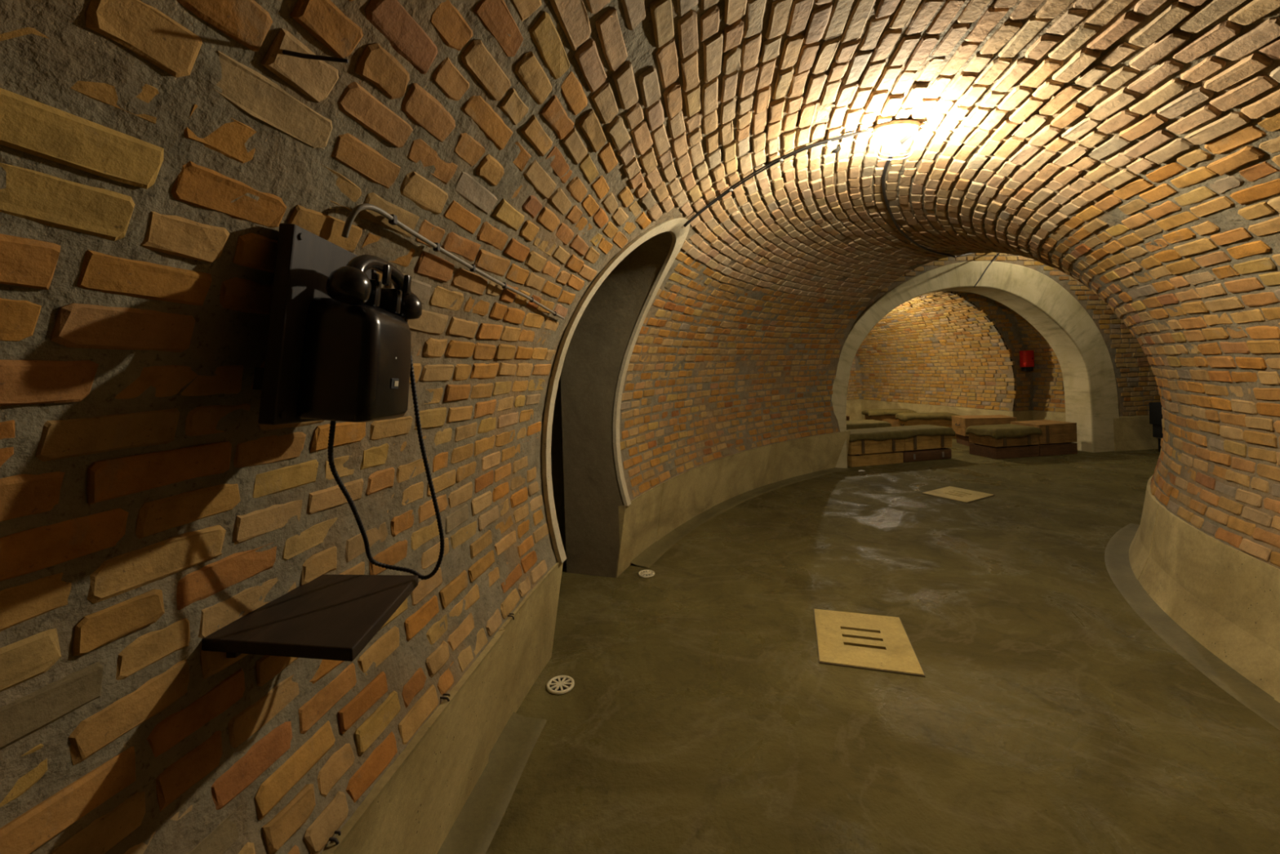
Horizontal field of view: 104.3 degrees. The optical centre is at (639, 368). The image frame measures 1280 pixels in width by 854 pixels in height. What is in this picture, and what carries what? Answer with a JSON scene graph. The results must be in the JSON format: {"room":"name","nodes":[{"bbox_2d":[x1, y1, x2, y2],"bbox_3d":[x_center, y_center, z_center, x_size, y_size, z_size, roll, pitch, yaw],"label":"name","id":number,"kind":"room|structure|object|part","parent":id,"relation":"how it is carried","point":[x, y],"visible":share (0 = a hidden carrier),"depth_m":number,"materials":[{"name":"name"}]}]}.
{"room":"underground passage","nodes":[
{"label":"underground passage","id":0,"kind":"room"},
{"bbox_2d":[0,0,869,853],"bbox_3d":[0.123,0.092,1.593,2.155,1.846,12.520,-2,0,20],"label":"wall","id":1,"kind":"structure","parent":0,"point":[154,154],"depth_m":0.90,"materials":[{"name":"brick"}]},
{"bbox_2d":[201,573,417,661],"bbox_3d":[-0.655,0.515,1.018,0.328,0.060,0.333,-2,0,0],"label":"wall shelf","id":2,"kind":"object","parent":1,"relation":"attached to","point":[335,617],"visible":0.82,"depth_m":0.96,"materials":[{"name":"brown wood"}]},
{"bbox_2d":[282,49,348,62],"bbox_3d":[-0.481,-0.461,0.735,0.094,0.016,0.007,-2,0,-8],"label":"nail","id":3,"kind":"object","parent":1,"relation":"attached to","point":[286,52],"visible":1,"depth_m":0.73,"materials":[{"name":"metal"}]},
{"bbox_2d":[252,222,444,579],"bbox_3d":[-0.581,0.127,1.017,0.234,0.754,0.363,-2,0,2],"label":"telephone","id":4,"kind":"object","parent":1,"relation":"attached to","point":[338,347],"visible":1,"depth_m":0.90,"materials":[{"name":"black plastic"}]},
{"bbox_3d":[-0.552,0.190,1.071,0.185,0.627,0.255,-2,0,0],"label":"twisted cord","id":5,"kind":"part","parent":4,"relation":"part of","materials":[{"name":"black rubber"}]},
{"bbox_3d":[-0.485,0.030,0.984,0.004,0.021,0.030,4,-3,-1],"label":"label frame","id":6,"kind":"part","parent":4,"relation":"part of","materials":[{"name":"silver metal"}]},
{"bbox_2d":[320,562,563,853],"bbox_3d":[-1.000,1.320,-0.876,0.174,0.564,7.234,-2,0,8],"label":"baseboard","id":7,"kind":"structure","parent":1,"relation":"attached to","point":[412,808],"depth_m":1.64,"materials":[{"name":"concrete"}]},
{"bbox_2d":[328,830,341,844],"bbox_3d":[-0.675,1.027,1.086,0.049,0.020,0.022,-2,0,8],"label":"peg","id":8,"kind":"object","parent":7,"relation":"on","point":[338,832],"visible":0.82,"depth_m":1.08,"materials":[{"name":"black metal"}]},
{"bbox_3d":[-0.668,1.310,1.413,0.150,0.564,1.095,-2,0,8],"label":"concrete panel","id":9,"kind":"part","parent":7,"relation":"part of","materials":[{"name":"beige concrete"}]},
{"bbox_2d":[440,693,449,701],"bbox_3d":[-0.610,1.025,1.544,0.049,0.020,0.022,-2,0,8],"label":"peg","id":10,"kind":"object","parent":7,"relation":"on","point":[444,694],"visible":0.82,"depth_m":1.53,"materials":[{"name":"black metal"}]},
{"bbox_2d":[507,613,514,619],"bbox_3d":[-0.539,1.022,2.049,0.049,0.020,0.022,-2,0,8],"label":"peg","id":11,"kind":"object","parent":7,"relation":"on","point":[510,614],"visible":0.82,"depth_m":2.04,"materials":[{"name":"black metal"}]},
{"bbox_3d":[-0.543,1.306,2.327,0.159,0.564,0.757,-2,0,10],"label":"concrete panel","id":12,"kind":"part","parent":7,"relation":"part of","materials":[{"name":"beige concrete"}]},
{"bbox_2d":[341,203,564,319],"bbox_3d":[-0.465,-0.286,1.711,0.048,0.098,1.494,-2,0,8],"label":"conduit","id":13,"kind":"object","parent":1,"relation":"attached to","point":[393,220],"visible":1,"depth_m":1.19,"materials":[{"name":"metal"}]},
{"bbox_2d":[541,217,689,577],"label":"door frame","id":14,"kind":"structure","parent":1,"relation":"in","point":[599,339],"depth_m":3.70,"materials":[{"name":"paint"}]},
{"bbox_2d":[615,430,850,577],"bbox_3d":[1.275,1.249,5.649,0.575,0.564,4.896,-2,0,41],"label":"baseboard","id":15,"kind":"structure","parent":1,"relation":"attached to","point":[654,513],"depth_m":5.30,"materials":[{"name":"concrete"}]},
{"bbox_3d":[0.456,1.274,4.876,0.174,0.564,1.186,-2,0,32],"label":"concrete panel","id":16,"kind":"part","parent":15,"relation":"part of","materials":[{"name":"grey concrete"}]},
{"bbox_3d":[1.221,1.250,5.882,0.182,0.564,1.374,-2,0,42],"label":"concrete panel","id":17,"kind":"part","parent":15,"relation":"part of","materials":[{"name":"grey concrete"}]},
{"bbox_3d":[2.354,1.215,6.864,1.665,0.564,0.198,-2,0,-35],"label":"concrete panel","id":18,"kind":"part","parent":15,"relation":"part of","materials":[{"name":"grey concrete"}]},
{"bbox_2d":[551,374,565,552],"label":"door","id":19,"kind":"structure","parent":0,"point":[557,454],"depth_m":4.25,"materials":[{"name":"concrete"}]},
{"bbox_2d":[846,355,862,399],"bbox_3d":[3.944,0.016,12.723,4.020,2.820,0.070,-2,0,-14],"label":"wall","id":20,"kind":"structure","parent":0,"point":[854,390],"depth_m":13.13,"materials":[{"name":"brick"}]},
{"bbox_2d":[485,419,1279,853],"bbox_3d":[4.438,1.458,4.670,15.180,0.106,19.740,-2,0,0],"label":"floor","id":21,"kind":"structure","parent":0,"point":[700,714],"depth_m":2.27,"materials":[{"name":"concrete"}]},
{"bbox_2d":[546,675,574,693],"bbox_3d":[-0.391,1.556,2.450,0.136,0.011,0.136,-2,0,0],"label":"floor drain","id":22,"kind":"object","parent":21,"relation":"on","point":[561,684],"visible":1,"depth_m":2.44,"materials":[{"name":"beige plastic"}]},
{"bbox_2d":[436,467,850,853],"bbox_3d":[0.022,1.540,1.686,1.786,0.040,12.580,-2,0,21],"label":"trim","id":23,"kind":"structure","parent":21,"relation":"on","point":[473,831],"depth_m":1.96,"materials":[{"name":"concrete"}]},
{"bbox_2d":[638,569,654,577],"bbox_3d":[0.049,1.542,3.740,0.124,0.011,0.124,-2,0,0],"label":"floor drain","id":24,"kind":"object","parent":21,"relation":"on","point":[643,573],"visible":1,"depth_m":3.73,"materials":[{"name":"beige plastic"}]},
{"bbox_2d":[813,608,925,677],"bbox_3d":[1.240,1.546,2.772,0.488,0.092,0.578,-2,0,16],"label":"floor grate","id":25,"kind":"object","parent":21,"relation":"in","point":[876,642],"visible":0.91,"depth_m":2.72,"materials":[{"name":"stone"}]},
{"bbox_2d":[847,451,903,466],"bbox_3d":[3.485,1.362,7.620,0.881,0.156,0.466,-2,0,-12],"label":"wooden crate","id":26,"kind":"object","parent":21,"relation":"on","point":[882,458],"visible":0.62,"depth_m":7.39,"materials":[{"name":"brown wood"}]},
{"bbox_3d":[3.483,1.290,7.620,0.881,0.012,0.466,-2,0,-12],"label":"lid","id":27,"kind":"part","parent":26,"relation":"part of","materials":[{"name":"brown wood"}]},
{"bbox_2d":[847,439,904,455],"bbox_3d":[3.492,1.128,7.615,0.907,0.305,0.481,-2,0,-12],"label":"wooden crate","id":28,"kind":"object","parent":26,"relation":"on","point":[865,446],"visible":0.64,"depth_m":7.38,"materials":[{"name":"brown wood"}]},
{"bbox_2d":[846,424,955,441],"bbox_3d":[3.905,1.006,7.715,1.832,0.143,0.555,-2,0,-12],"label":"canvas cover","id":29,"kind":"object","parent":28,"relation":"on","point":[882,433],"visible":0.84,"depth_m":7.52,"materials":[{"name":"fabric"}]},
{"bbox_2d":[864,414,898,426],"bbox_3d":[5.513,1.161,11.012,0.942,0.430,0.466,-2,0,8],"label":"wooden crate","id":30,"kind":"object","parent":21,"relation":"on","point":[891,419],"visible":0.26,"depth_m":10.80,"materials":[{"name":"brown wood"}]},
{"bbox_2d":[861,408,916,416],"bbox_3d":[5.501,0.989,11.013,0.989,0.143,0.575,-2,0,8],"label":"canvas cover","id":31,"kind":"object","parent":30,"relation":"on","point":[869,412],"visible":0.91,"depth_m":10.80,"materials":[{"name":"green fabric"}]},
{"bbox_2d":[900,447,951,462],"bbox_3d":[4.356,1.334,7.797,0.857,0.160,0.449,-2,0,-12],"label":"wooden crate","id":32,"kind":"object","parent":21,"relation":"on","point":[935,453],"visible":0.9,"depth_m":7.59,"materials":[{"name":"red wood"}]},
{"bbox_2d":[904,435,951,451],"bbox_3d":[4.356,1.101,7.806,0.846,0.305,0.481,-2,0,-12],"label":"wooden crate","id":33,"kind":"object","parent":32,"relation":"on","point":[919,442],"visible":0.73,"depth_m":7.58,"materials":[{"name":"brown wood"}]},
{"bbox_2d":[898,418,956,438],"bbox_3d":[5.731,1.149,9.913,0.982,0.440,0.466,-2,0,8],"label":"wooden crate","id":34,"kind":"object","parent":21,"relation":"on","point":[944,423],"visible":0.37,"depth_m":9.70,"materials":[{"name":"brown wood"}]},
{"bbox_2d":[895,412,959,421],"bbox_3d":[5.731,0.969,9.911,1.052,0.137,0.574,-2,0,8],"label":"canvas cover","id":35,"kind":"object","parent":34,"relation":"on","point":[922,415],"visible":0.95,"depth_m":9.70,"materials":[{"name":"green fabric"}]},
{"bbox_2d":[921,485,995,502],"bbox_3d":[3.613,1.471,5.656,0.548,0.092,0.494,-2,0,-28],"label":"floor grate","id":36,"kind":"object","parent":21,"relation":"in","point":[961,495],"visible":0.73,"depth_m":5.62,"materials":[{"name":"stone"}]},
{"bbox_2d":[955,434,972,446],"bbox_3d":[6.173,1.280,8.876,0.796,0.150,0.426,-2,0,7],"label":"wooden crate","id":37,"kind":"object","parent":21,"relation":"on","point":[961,439],"visible":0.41,"depth_m":8.90,"materials":[{"name":"red wood"}]},
{"bbox_2d":[951,414,1017,436],"bbox_3d":[6.143,1.033,8.898,0.899,0.335,0.466,-2,0,7],"label":"wooden crate","id":38,"kind":"object","parent":37,"relation":"on","point":[959,423],"visible":0.68,"depth_m":8.72,"materials":[{"name":"brown wood"}]},
{"bbox_3d":[6.138,0.872,8.898,0.846,0.012,0.466,-2,0,7],"label":"lid","id":39,"kind":"part","parent":38,"relation":"part of","materials":[{"name":"brown wood"}]},
{"bbox_2d":[968,443,1039,458],"bbox_3d":[5.736,1.289,7.853,0.766,0.160,0.506,-2,0,-8],"label":"wooden crate","id":40,"kind":"object","parent":21,"relation":"on","point":[1012,451],"visible":0.87,"depth_m":7.63,"materials":[{"name":"red wood"}]},
{"bbox_2d":[968,432,1039,447],"bbox_3d":[5.730,1.074,7.846,0.766,0.265,0.521,-2,0,-8],"label":"wooden crate","id":41,"kind":"object","parent":40,"relation":"on","point":[1032,439],"visible":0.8,"depth_m":7.62,"materials":[{"name":"brown wood"}]},
{"bbox_2d":[965,423,1042,439],"bbox_3d":[5.725,0.989,7.853,0.833,0.150,0.592,-2,0,-8],"label":"canvas cover","id":42,"kind":"object","parent":41,"relation":"on","point":[1006,430],"visible":1,"depth_m":7.63,"materials":[{"name":"green fabric"}]},
{"bbox_3d":[5.734,1.214,7.853,0.766,0.012,0.506,-2,0,-8],"label":"lid","id":43,"kind":"part","parent":40,"relation":"part of","materials":[{"name":"red wood"}]},
{"bbox_2d":[1035,442,1077,456],"bbox_3d":[6.454,1.264,7.958,0.672,0.166,0.506,-2,0,-8],"label":"wooden crate","id":44,"kind":"object","parent":21,"relation":"on","point":[1064,448],"visible":0.6,"depth_m":7.71,"materials":[{"name":"red wood"}]},
{"bbox_2d":[1010,419,1076,444],"bbox_3d":[6.448,1.023,7.951,0.672,0.318,0.521,-2,0,-8],"label":"wooden crate","id":45,"kind":"object","parent":44,"relation":"on","point":[1053,431],"visible":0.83,"depth_m":7.72,"materials":[{"name":"brown wood"}]},
{"bbox_3d":[6.442,0.870,7.958,0.672,0.012,0.506,-2,0,-8],"label":"lid","id":46,"kind":"part","parent":45,"relation":"part of","materials":[{"name":"brown wood"}]},
{"bbox_3d":[6.452,1.187,7.958,0.672,0.012,0.506,-2,0,-8],"label":"lid","id":47,"kind":"part","parent":44,"relation":"part of","materials":[{"name":"red wood"}]},
{"bbox_2d":[1104,523,1279,729],"bbox_3d":[2.588,1.459,-0.051,1.200,0.040,9.847,-2,0,17],"label":"trim","id":48,"kind":"structure","parent":21,"relation":"on","point":[1117,561],"depth_m":2.69,"materials":[{"name":"concrete"}]},
{"bbox_3d":[3.865,1.207,8.943,1.071,0.440,0.466,-2,0,-7],"label":"wooden crate","id":49,"kind":"object","parent":21,"relation":"on","visible":0},
{"bbox_2d":[846,419,891,429],"bbox_3d":[3.857,1.035,8.943,1.109,0.150,0.575,-2,0,-7],"label":"canvas cover","id":50,"kind":"object","parent":49,"relation":"on","point":[863,424],"visible":0.59,"depth_m":8.72,"materials":[{"name":"fabric"}]},
{"bbox_2d":[547,0,1279,302],"bbox_3d":[1.276,-1.052,1.020,3.364,0.461,11.967,-2,0,17],"label":"ceiling","id":51,"kind":"structure","parent":0,"point":[1033,113],"depth_m":2.04,"materials":[{"name":"brick"}]},
{"bbox_2d":[683,129,871,226],"bbox_3d":[0.715,-1.030,2.755,1.039,0.330,0.064,-2,0,30],"label":"cable","id":52,"kind":"object","parent":51,"relation":"attached to","point":[782,158],"visible":1,"depth_m":2.73,"materials":[{"name":"grey metal"}]},
{"bbox_2d":[869,119,924,159],"bbox_3d":[1.279,-1.133,2.477,0.250,0.176,0.112,-2,0,13],"label":"lamp","id":53,"kind":"object","parent":51,"relation":"attached to","point":[895,128],"visible":1,"depth_m":2.46,"materials":[{"name":"grey metal"}]},
{"bbox_3d":[1.272,-1.095,2.479,0.051,0.068,0.054,3,1,15],"label":"bulb","id":54,"kind":"part","parent":53,"relation":"part of","materials":[{"name":"white glass"}]},
{"bbox_2d":[892,127,900,142],"bbox_3d":[1.275,-1.159,2.478,0.035,0.068,0.036,3,1,15],"label":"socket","id":55,"kind":"object","parent":53,"relation":"attached to","point":[895,131],"depth_m":2.47,"materials":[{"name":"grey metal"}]},
{"bbox_2d":[881,127,999,287],"bbox_3d":[3.315,-1.484,5.283,0.538,0.629,6.787,-2,0,39],"label":"cable","id":56,"kind":"object","parent":51,"relation":"attached to","point":[903,140],"visible":0.8,"depth_m":3.83,"materials":[{"name":"black rubber"}]},
{"bbox_2d":[855,291,1017,411],"bbox_3d":[4.455,-0.281,10.688,4.051,2.320,4.233,-2,0,-14],"label":"wall","id":57,"kind":"structure","parent":0,"point":[938,348],"depth_m":10.36,"materials":[{"name":"brick"}]},
{"bbox_2d":[846,399,1066,422],"bbox_3d":[4.785,1.140,10.391,5.081,0.560,5.487,-2,0,-14],"label":"baseboard","id":58,"kind":"structure","parent":57,"relation":"attached to","point":[855,408],"depth_m":10.65,"materials":[{"name":"concrete"}]},
{"bbox_2d":[948,291,1033,411],"bbox_3d":[4.945,-0.135,8.695,4.920,3.060,0.070,-2,0,-14],"label":"wall","id":59,"kind":"structure","parent":0,"point":[1011,336],"depth_m":9.16,"materials":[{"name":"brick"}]},
{"bbox_2d":[854,252,1160,416],"bbox_3d":[6.224,-0.506,7.748,7.791,3.720,0.072,-2,0,-8],"label":"wall","id":60,"kind":"structure","parent":0,"point":[1135,381],"depth_m":7.91,"materials":[{"name":"brick"}]},
{"bbox_2d":[831,261,1119,467],"bbox_3d":[5.094,-0.110,7.749,4.990,3.039,0.420,-2,0,-8],"label":"archway","id":61,"kind":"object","parent":60,"relation":"attached to","point":[1081,350],"depth_m":7.76,"materials":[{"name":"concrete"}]},
{"bbox_2d":[1113,414,1158,451],"bbox_3d":[8.804,1.014,8.165,2.680,0.560,0.280,-2,0,-8],"label":"baseboard","id":62,"kind":"structure","parent":60,"relation":"attached to","point":[1132,433],"depth_m":7.91,"materials":[{"name":"concrete"}]},
{"bbox_2d":[990,297,1065,412],"bbox_3d":[5.073,-0.424,8.190,4.952,2.560,1.142,-2,0,-14],"label":"wall","id":63,"kind":"structure","parent":0,"point":[1047,377],"depth_m":9.00,"materials":[{"name":"brick"}]},
{"bbox_2d":[1019,350,1034,371],"bbox_3d":[7.097,-0.136,9.118,0.210,0.375,0.125,-2,0,-14],"label":"alarm box","id":64,"kind":"object","parent":63,"relation":"attached to","point":[1026,357],"visible":1,"depth_m":9.07,"materials":[{"name":"red metal"}]},
{"bbox_3d":[7.089,-0.173,9.064,0.150,0.220,0.010,-2,0,-14],"label":"door","id":65,"kind":"part","parent":64,"relation":"part of","materials":[{"name":"red metal"}]},
{"bbox_2d":[1039,110,1279,568],"bbox_3d":[2.501,0.017,0.047,1.675,1.850,10.104,-2,0,16],"label":"wall","id":66,"kind":"structure","parent":0,"point":[1185,251],"depth_m":2.50,"materials":[{"name":"brick"}]},
{"bbox_2d":[1148,401,1163,452],"bbox_3d":[8.095,0.911,7.651,0.300,0.770,0.240,-2,0,-8],"label":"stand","id":67,"kind":"object","parent":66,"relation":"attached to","point":[1155,408],"visible":0.3,"depth_m":7.67,"materials":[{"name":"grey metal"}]},
{"bbox_2d":[1128,475,1279,702],"bbox_3d":[2.805,1.200,-0.157,1.390,0.564,9.740,-2,0,16],"label":"baseboard","id":68,"kind":"structure","parent":66,"relation":"attached to","point":[1225,597],"depth_m":2.59,"materials":[{"name":"concrete"}]},
{"bbox_3d":[4.034,1.162,3.761,1.585,0.564,0.513,-2,0,-42],"label":"concrete panel","id":69,"kind":"part","parent":68,"relation":"part of","materials":[{"name":"grey concrete"}]},
{"bbox_3d":[2.815,1.200,1.313,0.466,0.564,1.688,-2,0,9],"label":"concrete panel","id":70,"kind":"part","parent":68,"relation":"part of","materials":[{"name":"beige concrete"}]}
]}

